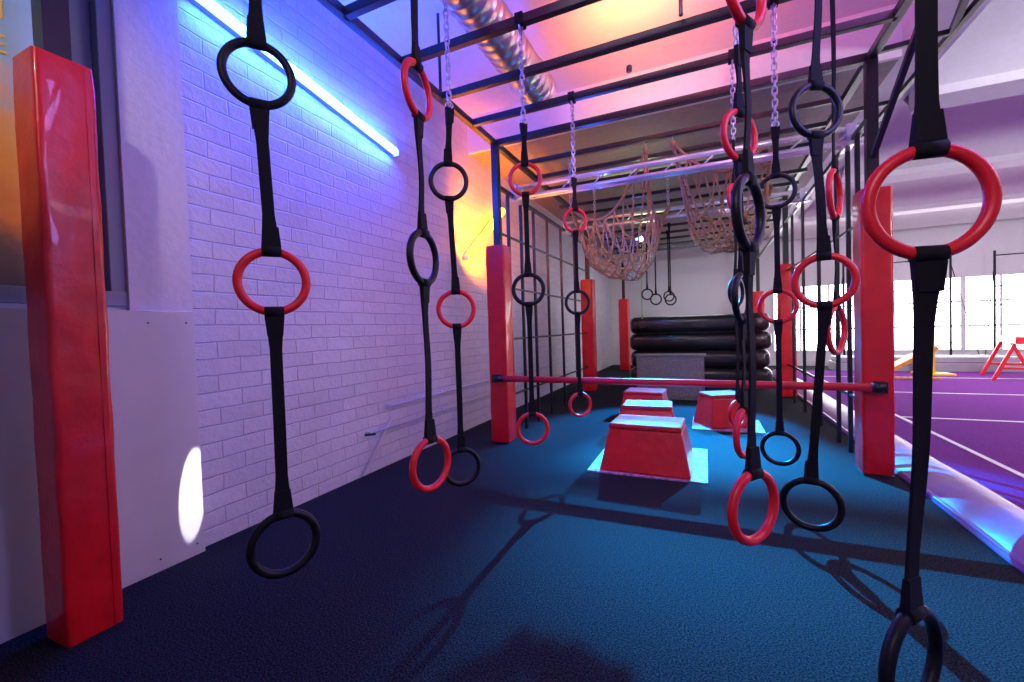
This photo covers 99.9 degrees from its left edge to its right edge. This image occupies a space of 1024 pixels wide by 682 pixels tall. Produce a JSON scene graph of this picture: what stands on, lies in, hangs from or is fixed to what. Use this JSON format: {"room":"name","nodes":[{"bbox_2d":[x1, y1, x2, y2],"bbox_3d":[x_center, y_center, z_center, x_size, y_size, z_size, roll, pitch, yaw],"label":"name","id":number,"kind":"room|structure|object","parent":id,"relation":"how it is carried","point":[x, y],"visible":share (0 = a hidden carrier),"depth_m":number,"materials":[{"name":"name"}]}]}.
{"room":"obstacle course gym","nodes":[
{"label":"obstacle course gym","id":0,"kind":"room"},
{"bbox_2d":[177,0,612,546],"bbox_3d":[0.528,-0.942,7.622,0.150,3.750,11.600,-1,2,24],"label":"wall","id":1,"kind":"structure","parent":0,"point":[347,208],"depth_m":3.21,"materials":[{"name":"white brick"}]},
{"bbox_2d":[0,0,127,306],"bbox_3d":[-2.178,-1.233,1.552,0.140,2.180,1.140,-1,2,24],"label":"window","id":2,"kind":"structure","parent":1,"relation":"in","point":[100,10],"depth_m":2.02,"materials":[{"name":"grey paint"}]},
{"bbox_2d":[0,0,32,285],"bbox_3d":[-2.052,-0.828,1.772,0.035,1.206,0.135,-1,2,24],"label":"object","id":3,"kind":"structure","parent":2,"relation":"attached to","point":[16,35],"depth_m":1.75,"materials":[{"name":"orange paper"}]},
{"bbox_2d":[69,0,93,82],"bbox_3d":[-1.976,-1.383,1.964,0.035,0.372,0.073,-1,2,24],"label":"poster","id":4,"kind":"object","parent":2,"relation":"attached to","point":[79,10],"depth_m":1.98,"materials":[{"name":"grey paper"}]},
{"bbox_2d":[0,0,192,311],"bbox_3d":[-2.624,-0.658,0.558,0.180,3.750,3.920,-1,2,24],"label":"plaster","id":5,"kind":"object","parent":1,"relation":"attached to","point":[145,33],"depth_m":2.16,"materials":[{"name":"white paint"}]},
{"bbox_2d":[0,307,204,643],"bbox_3d":[-2.202,0.522,1.234,0.053,1.330,2.410,-1,2,24],"label":"wall panel boarding","id":6,"kind":"object","parent":1,"relation":"attached to","point":[152,356],"visible":0.69,"depth_m":2.05,"materials":[{"name":"white paint"}]},
{"bbox_2d":[188,0,245,37],"bbox_3d":[-1.685,-1.823,2.427,0.093,0.125,0.311,-1,2,24],"label":"tube light","id":7,"kind":"object","parent":1,"relation":"attached to","point":[221,16],"depth_m":2.46,"materials":[{"name":"white paint"}]},
{"bbox_2d":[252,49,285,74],"bbox_3d":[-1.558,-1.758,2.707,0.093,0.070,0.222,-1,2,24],"label":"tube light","id":8,"kind":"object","parent":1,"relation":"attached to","point":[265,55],"depth_m":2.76,"materials":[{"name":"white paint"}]},
{"bbox_2d":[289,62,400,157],"bbox_3d":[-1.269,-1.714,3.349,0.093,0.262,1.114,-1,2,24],"label":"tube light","id":9,"kind":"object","parent":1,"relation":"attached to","point":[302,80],"depth_m":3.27,"materials":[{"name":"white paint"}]},
{"bbox_2d":[361,362,555,476],"bbox_3d":[-0.185,0.735,5.647,0.107,0.521,4.907,-1,2,24],"label":"pipe","id":10,"kind":"object","parent":1,"relation":"attached to","point":[367,433],"visible":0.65,"depth_m":3.93,"materials":[{"name":"metal"}]},
{"bbox_2d":[462,207,504,259],"bbox_3d":[-0.325,-1.373,5.410,0.112,0.840,1.030,-1,2,24],"label":"tube light","id":11,"kind":"object","parent":1,"relation":"attached to","point":[474,247],"visible":0.82,"depth_m":5.20,"materials":[{"name":"white paint"}]},
{"bbox_2d":[0,365,1023,681],"bbox_3d":[5.126,0.948,3.497,11.750,0.100,15.500,-1,2,24],"label":"floor","id":12,"kind":"structure","parent":0,"point":[542,567],"depth_m":1.92,"materials":[{"name":"blue carpet"}]},
{"bbox_2d":[13,0,122,647],"bbox_3d":[-1.776,-0.684,1.688,0.185,3.690,0.183,-1,2,24],"label":"post","id":13,"kind":"object","parent":12,"relation":"on","point":[55,106],"visible":1,"depth_m":1.65,"materials":[{"name":"red leather"}]},
{"bbox_2d":[619,387,668,414],"bbox_3d":[1.682,0.779,5.418,0.575,0.330,0.494,-1,2,27],"label":"box","id":14,"kind":"object","parent":12,"relation":"on","point":[659,394],"visible":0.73,"depth_m":5.29,"materials":[{"name":"red plastic"}]},
{"bbox_2d":[587,448,707,483],"bbox_3d":[1.187,1.012,3.671,0.880,0.010,0.910,-1,2,24],"label":"sheet","id":15,"kind":"object","parent":12,"relation":"on","point":[700,469],"visible":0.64,"depth_m":3.37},
{"bbox_2d":[600,414,694,479],"bbox_3d":[1.113,0.829,3.515,0.674,0.365,0.534,-1,2,26],"label":"box","id":16,"kind":"object","parent":15,"relation":"on","point":[637,444],"visible":1,"depth_m":3.32,"materials":[{"name":"red plastic"}]},
{"bbox_2d":[621,400,674,416],"bbox_3d":[1.421,0.811,4.495,0.594,0.330,0.494,-1,2,21],"label":"box","id":17,"kind":"object","parent":12,"relation":"on","point":[630,407],"visible":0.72,"depth_m":4.35,"materials":[{"name":"red plastic"}]},
{"bbox_2d":[317,0,984,477],"bbox_3d":[2.045,-0.903,5.078,3.600,3.710,12.200,-1,2,24],"label":"frame","id":18,"kind":"object","parent":12,"relation":"on","point":[867,71],"visible":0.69,"depth_m":3.59,"materials":[{"name":"black paint"}]},
{"bbox_2d":[216,0,320,578],"bbox_3d":[-0.761,-0.596,1.321,0.225,2.682,0.081,-3,2,-35],"label":"rings","id":19,"kind":"object","parent":18,"relation":"hanging from","point":[255,38],"visible":1,"depth_m":1.33,"materials":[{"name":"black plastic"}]},
{"bbox_2d":[400,0,450,492],"bbox_3d":[-0.344,-0.692,1.607,0.055,2.532,0.211,-1,2,26],"label":"rings","id":20,"kind":"object","parent":18,"relation":"hanging from","point":[430,436],"visible":1,"depth_m":1.60,"materials":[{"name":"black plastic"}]},
{"bbox_2d":[428,0,480,486],"bbox_3d":[-0.318,-0.607,2.285,0.226,2.787,0.084,-2,2,-18],"label":"rings","id":21,"kind":"object","parent":18,"relation":"hanging from","point":[461,447],"visible":0.95,"depth_m":2.29,"materials":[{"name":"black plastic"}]},
{"bbox_2d":[486,244,516,441],"bbox_3d":[-0.109,0.028,4.415,0.205,1.980,0.204,-1,2,24],"label":"padding","id":22,"kind":"object","parent":18,"relation":"attached to","point":[498,257],"visible":0.98,"depth_m":4.33,"materials":[{"name":"red leather"}]},
{"bbox_2d":[508,10,549,444],"bbox_3d":[0.092,-0.674,2.674,0.208,2.665,0.076,-1,2,15],"label":"rings","id":23,"kind":"object","parent":18,"relation":"hanging from","point":[518,17],"visible":1,"depth_m":2.67,"materials":[{"name":"plastic"}]},
{"bbox_2d":[563,91,591,416],"bbox_3d":[0.533,-0.705,3.571,0.211,2.690,0.082,-2,2,2],"label":"rings","id":24,"kind":"object","parent":18,"relation":"hanging from","point":[571,100],"visible":1,"depth_m":3.57,"materials":[{"name":"plastic"}]},
{"bbox_2d":[580,279,597,390],"bbox_3d":[1.391,-0.107,7.761,0.225,1.980,0.224,-1,2,24],"label":"padding","id":25,"kind":"object","parent":18,"relation":"attached to","point":[588,319],"visible":0.85,"depth_m":7.66,"materials":[{"name":"red leather"}]},
{"bbox_2d":[568,141,669,280],"bbox_3d":[1.274,-1.385,4.982,0.994,1.356,1.014,-1,2,24],"label":"hammock","id":26,"kind":"object","parent":18,"relation":"hanging from","point":[656,229],"visible":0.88,"depth_m":4.81,"materials":[{"name":"fabric"}]},
{"bbox_2d":[618,299,630,369],"bbox_3d":[2.927,-0.170,11.183,0.245,1.830,0.244,-1,2,24],"label":"padding","id":27,"kind":"object","parent":18,"relation":"attached to","point":[623,304],"visible":1,"depth_m":11.08,"materials":[{"name":"red leather"}]},
{"bbox_2d":[626,64,631,72],"bbox_3d":[0.909,-2.106,3.334,0.044,0.059,0.055,-1,2,24],"label":"spotlight","id":28,"kind":"object","parent":18,"relation":"attached to","point":[629,67],"visible":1,"depth_m":3.32,"materials":[{"name":"black paint"}]},
{"bbox_2d":[620,230,653,249],"bbox_3d":[2.050,-1.643,6.952,0.525,0.383,0.479,-1,2,24],"label":"spotlight","id":29,"kind":"object","parent":18,"relation":"attached to","point":[636,234],"visible":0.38,"depth_m":6.83,"materials":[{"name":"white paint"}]},
{"bbox_2d":[637,227,647,328],"bbox_3d":[2.368,-1.157,7.884,0.205,1.862,0.078,-2,2,10],"label":"rings","id":30,"kind":"object","parent":18,"relation":"hanging from","point":[641,317],"visible":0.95,"depth_m":7.89,"materials":[{"name":"black"}]},
{"bbox_2d":[641,226,652,299],"bbox_3d":[2.452,-1.418,7.836,0.207,1.342,0.072,-1,2,19],"label":"rings","id":31,"kind":"object","parent":18,"relation":"hanging from","point":[644,226],"visible":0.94,"depth_m":7.84,"materials":[{"name":"plastic"}]},
{"bbox_2d":[650,244,661,304],"bbox_3d":[2.590,-1.371,7.776,0.207,1.442,0.072,-1,2,19],"label":"rings","id":32,"kind":"object","parent":18,"relation":"hanging from","point":[654,244],"visible":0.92,"depth_m":7.78,"materials":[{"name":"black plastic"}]},
{"bbox_2d":[663,230,673,301],"bbox_3d":[2.998,-1.436,8.248,0.207,1.362,0.072,-1,2,19],"label":"rings","id":33,"kind":"object","parent":18,"relation":"hanging from","point":[667,234],"visible":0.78,"depth_m":8.24,"materials":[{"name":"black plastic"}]},
{"bbox_2d":[665,223,676,305],"bbox_3d":[2.818,-1.365,7.674,0.207,1.462,0.072,-1,2,19],"label":"rings","id":34,"kind":"object","parent":18,"relation":"hanging from","point":[668,224],"visible":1,"depth_m":7.67,"materials":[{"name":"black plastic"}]},
{"bbox_2d":[511,122,863,204],"bbox_3d":[1.461,-1.662,4.191,3.130,0.170,0.220,-1,2,24],"label":"truss","id":35,"kind":"object","parent":18,"relation":"attached to","point":[844,144],"visible":0.77,"depth_m":4.05,"materials":[{"name":"silver metal"}]},
{"bbox_2d":[563,188,811,234],"bbox_3d":[2.238,-1.752,5.923,3.130,0.170,0.220,-1,2,24],"label":"bar","id":36,"kind":"object","parent":18,"relation":"attached to","point":[798,200],"visible":0.58,"depth_m":5.77,"materials":[{"name":"silver metal"}]},
{"bbox_2d":[647,230,654,243],"bbox_3d":[1.951,-1.494,6.099,0.155,0.236,0.156,-2,2,5],"label":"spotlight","id":37,"kind":"object","parent":36,"relation":"hanging from","point":[650,230],"visible":0.2,"depth_m":6.05,"materials":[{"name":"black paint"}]},
{"bbox_2d":[492,374,887,393],"bbox_3d":[1.252,0.349,3.722,3.100,0.090,0.214,-1,2,24],"label":"bar","id":38,"kind":"object","parent":18,"relation":"attached to","point":[879,387],"visible":0.97,"depth_m":3.50,"materials":[{"name":"red plastic"}]},
{"bbox_2d":[670,118,773,253],"bbox_3d":[2.251,-1.517,4.539,1.004,1.112,1.014,-1,2,24],"label":"hammock","id":39,"kind":"object","parent":18,"relation":"hanging from","point":[768,190],"visible":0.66,"depth_m":4.37,"materials":[{"name":"fabric"}]},
{"bbox_2d":[726,48,747,426],"bbox_3d":[1.605,-0.713,3.090,0.212,2.694,0.076,-3,2,-41],"label":"rings","id":40,"kind":"object","parent":18,"relation":"hanging from","point":[730,51],"visible":0.61,"depth_m":3.08,"materials":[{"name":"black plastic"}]},
{"bbox_2d":[720,25,757,458],"bbox_3d":[0.916,-0.767,1.730,0.211,2.496,0.075,-3,2,-41],"label":"rings","id":41,"kind":"object","parent":18,"relation":"hanging from","point":[738,110],"visible":0.63,"depth_m":1.71,"materials":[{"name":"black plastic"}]},
{"bbox_2d":[726,0,778,545],"bbox_3d":[0.636,-0.704,1.167,0.213,2.546,0.074,-3,2,-43],"label":"rings","id":42,"kind":"object","parent":18,"relation":"hanging from","point":[745,24],"visible":1,"depth_m":1.17,"materials":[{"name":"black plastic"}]},
{"bbox_2d":[753,291,764,349],"bbox_3d":[5.700,-0.224,9.937,0.245,1.830,0.245,-1,2,24],"label":"padding","id":43,"kind":"object","parent":18,"relation":"attached to","point":[757,295],"visible":0.17,"depth_m":9.82,"materials":[{"name":"red leather"}]},
{"bbox_2d":[758,0,800,465],"bbox_3d":[1.575,-0.659,2.557,0.211,2.827,0.068,-1,2,24],"label":"rings","id":44,"kind":"object","parent":18,"relation":"hanging from","point":[776,173],"visible":0.95,"depth_m":2.55,"materials":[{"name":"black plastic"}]},
{"bbox_2d":[777,263,796,396],"bbox_3d":[4.164,-0.161,6.516,0.225,1.980,0.224,-1,2,24],"label":"padding","id":45,"kind":"object","parent":18,"relation":"attached to","point":[784,302],"visible":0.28,"depth_m":6.42,"materials":[{"name":"red leather"}]},
{"bbox_2d":[779,0,859,531],"bbox_3d":[1.149,-0.637,1.631,0.251,2.757,0.096,-1,2,17],"label":"rings","id":46,"kind":"object","parent":18,"relation":"hanging from","point":[816,82],"visible":1,"depth_m":1.62,"materials":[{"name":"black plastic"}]},
{"bbox_2d":[825,0,847,354],"bbox_3d":[1.515,-0.979,2.023,0.069,2.096,0.238,0,2,42],"label":"rings","id":47,"kind":"object","parent":18,"relation":"hanging from","point":[834,171],"visible":0.93,"depth_m":2.02,"materials":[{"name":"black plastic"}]},
{"bbox_2d":[852,186,894,475],"bbox_3d":[2.662,-0.067,3.168,0.195,2.060,0.193,-1,2,24],"label":"padding","id":48,"kind":"object","parent":18,"relation":"attached to","point":[873,301],"visible":0.88,"depth_m":3.09,"materials":[{"name":"red leather"}]},
{"bbox_2d":[860,0,1002,681],"bbox_3d":[0.806,-0.596,0.858,0.246,2.757,0.110,-2,2,-3],"label":"rings","id":49,"kind":"object","parent":18,"relation":"hanging from","point":[928,138],"visible":1,"depth_m":0.86,"materials":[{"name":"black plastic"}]},
{"bbox_2d":[634,353,705,399],"bbox_3d":[2.494,0.550,6.772,1.040,0.690,0.390,-1,2,24],"label":"box","id":50,"kind":"object","parent":12,"relation":"on","point":[690,366],"visible":0.73,"depth_m":6.58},
{"bbox_2d":[630,313,772,380],"bbox_3d":[3.498,0.160,8.144,2.420,1.295,0.600,-1,2,24],"label":"stack","id":51,"kind":"object","parent":12,"relation":"on","point":[713,335],"visible":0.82,"depth_m":7.83,"materials":[{"name":"black leather"}]},
{"bbox_2d":[692,417,765,433],"bbox_3d":[2.417,0.943,4.849,0.700,0.010,0.650,-1,2,24],"label":"sheet","id":52,"kind":"object","parent":12,"relation":"on","point":[695,426],"visible":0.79,"depth_m":4.64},
{"bbox_2d":[693,390,747,428],"bbox_3d":[2.364,0.758,4.838,0.476,0.360,0.415,-2,2,-4],"label":"box","id":53,"kind":"object","parent":52,"relation":"on","point":[711,412],"visible":0.76,"depth_m":4.68,"materials":[{"name":"red plastic"}]},
{"bbox_2d":[772,369,1023,573],"bbox_3d":[3.151,0.903,3.558,0.274,0.112,13.000,-1,2,24],"label":"curb","id":54,"kind":"object","parent":12,"relation":"on","point":[993,519],"visible":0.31,"depth_m":2.48,"materials":[{"name":"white plastic"}]},
{"bbox_2d":[835,256,979,354],"bbox_3d":[8.699,-0.625,9.626,2.616,2.502,0.329,-1,2,24],"label":"apparatus","id":55,"kind":"object","parent":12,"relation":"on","point":[950,258],"visible":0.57,"depth_m":9.39,"materials":[{"name":"black paint"}]},
{"bbox_2d":[985,250,1023,354],"bbox_3d":[11.070,-0.671,8.560,2.616,2.502,0.329,-1,2,24],"label":"apparatus","id":56,"kind":"object","parent":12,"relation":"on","point":[994,285],"visible":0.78,"depth_m":9.06,"materials":[{"name":"black paint"}]},
{"bbox_2d":[338,0,1023,254],"bbox_3d":[4.977,-2.630,3.321,11.550,0.830,15.680,-1,2,24],"label":"ceiling","id":57,"kind":"structure","parent":0,"point":[981,68],"depth_m":4.29,"materials":[{"name":"paint"}]},
{"bbox_2d":[441,0,555,104],"bbox_3d":[-1.036,-2.313,1.211,0.352,0.476,6.330,-1,2,24],"label":"ventilation duct","id":58,"kind":"object","parent":57,"relation":"attached to","point":[502,51],"visible":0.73,"depth_m":3.24,"materials":[{"name":"silver metal"}]},
{"bbox_2d":[610,217,1023,365],"bbox_3d":[8.266,-1.263,10.581,11.550,3.750,0.150,-1,2,24],"label":"wall","id":59,"kind":"structure","parent":0,"point":[700,280],"depth_m":11.24,"materials":[{"name":"white paint"}]},
{"bbox_2d":[772,282,853,351],"bbox_3d":[7.630,-0.574,10.845,1.850,1.700,0.100,-1,2,24],"label":"window","id":60,"kind":"structure","parent":59,"relation":"in","point":[827,290],"depth_m":10.89,"materials":[{"name":"white glass"}]},
{"bbox_2d":[893,275,962,351],"bbox_3d":[9.317,-0.607,10.087,1.850,1.700,0.100,-1,2,24],"label":"window","id":61,"kind":"structure","parent":59,"relation":"in","point":[903,318],"depth_m":9.90,"materials":[{"name":"white glass"}]},
{"bbox_2d":[963,272,1023,350],"bbox_3d":[11.005,-0.640,9.329,1.850,1.700,0.100,-1,2,24],"label":"window","id":62,"kind":"structure","parent":59,"relation":"in","point":[976,288],"depth_m":9.53,"materials":[{"name":"white glass"}]},
{"bbox_2d":[797,370,1023,509],"bbox_3d":[6.541,0.863,1.927,7.480,0.064,13.600,-1,2,24],"label":"floor","id":63,"kind":"structure","parent":0,"point":[999,441],"depth_m":4.38,"materials":[{"name":"carpet"}]},
{"bbox_2d":[894,345,941,379],"bbox_3d":[7.053,0.374,7.709,0.866,0.586,0.350,-1,2,24],"label":"ramp","id":64,"kind":"object","parent":63,"relation":"on","point":[907,359],"visible":0.2,"depth_m":7.60,"materials":[{"name":"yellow wood"}]},
{"bbox_2d":[910,331,956,375],"bbox_3d":[7.903,-0.117,8.174,0.520,1.490,0.778,-1,2,24],"label":"stand","id":65,"kind":"object","parent":63,"relation":"on","point":[934,372],"visible":0.27,"depth_m":7.97,"materials":[{"name":"orange paint"}]},
{"bbox_2d":[980,335,1023,380],"bbox_3d":[8.486,0.276,7.282,0.639,0.726,1.100,-1,2,39],"label":"trestle","id":66,"kind":"object","parent":63,"relation":"on","point":[1013,340],"visible":0.99,"depth_m":7.24,"materials":[{"name":"red plastic"}]},
{"bbox_2d":[829,355,1023,371],"bbox_3d":[9.913,0.450,8.376,6.000,0.340,0.850,-1,2,24],"label":"wall","id":67,"kind":"structure","parent":0,"point":[946,363],"depth_m":8.44,"materials":[{"name":"white"}]}
]}

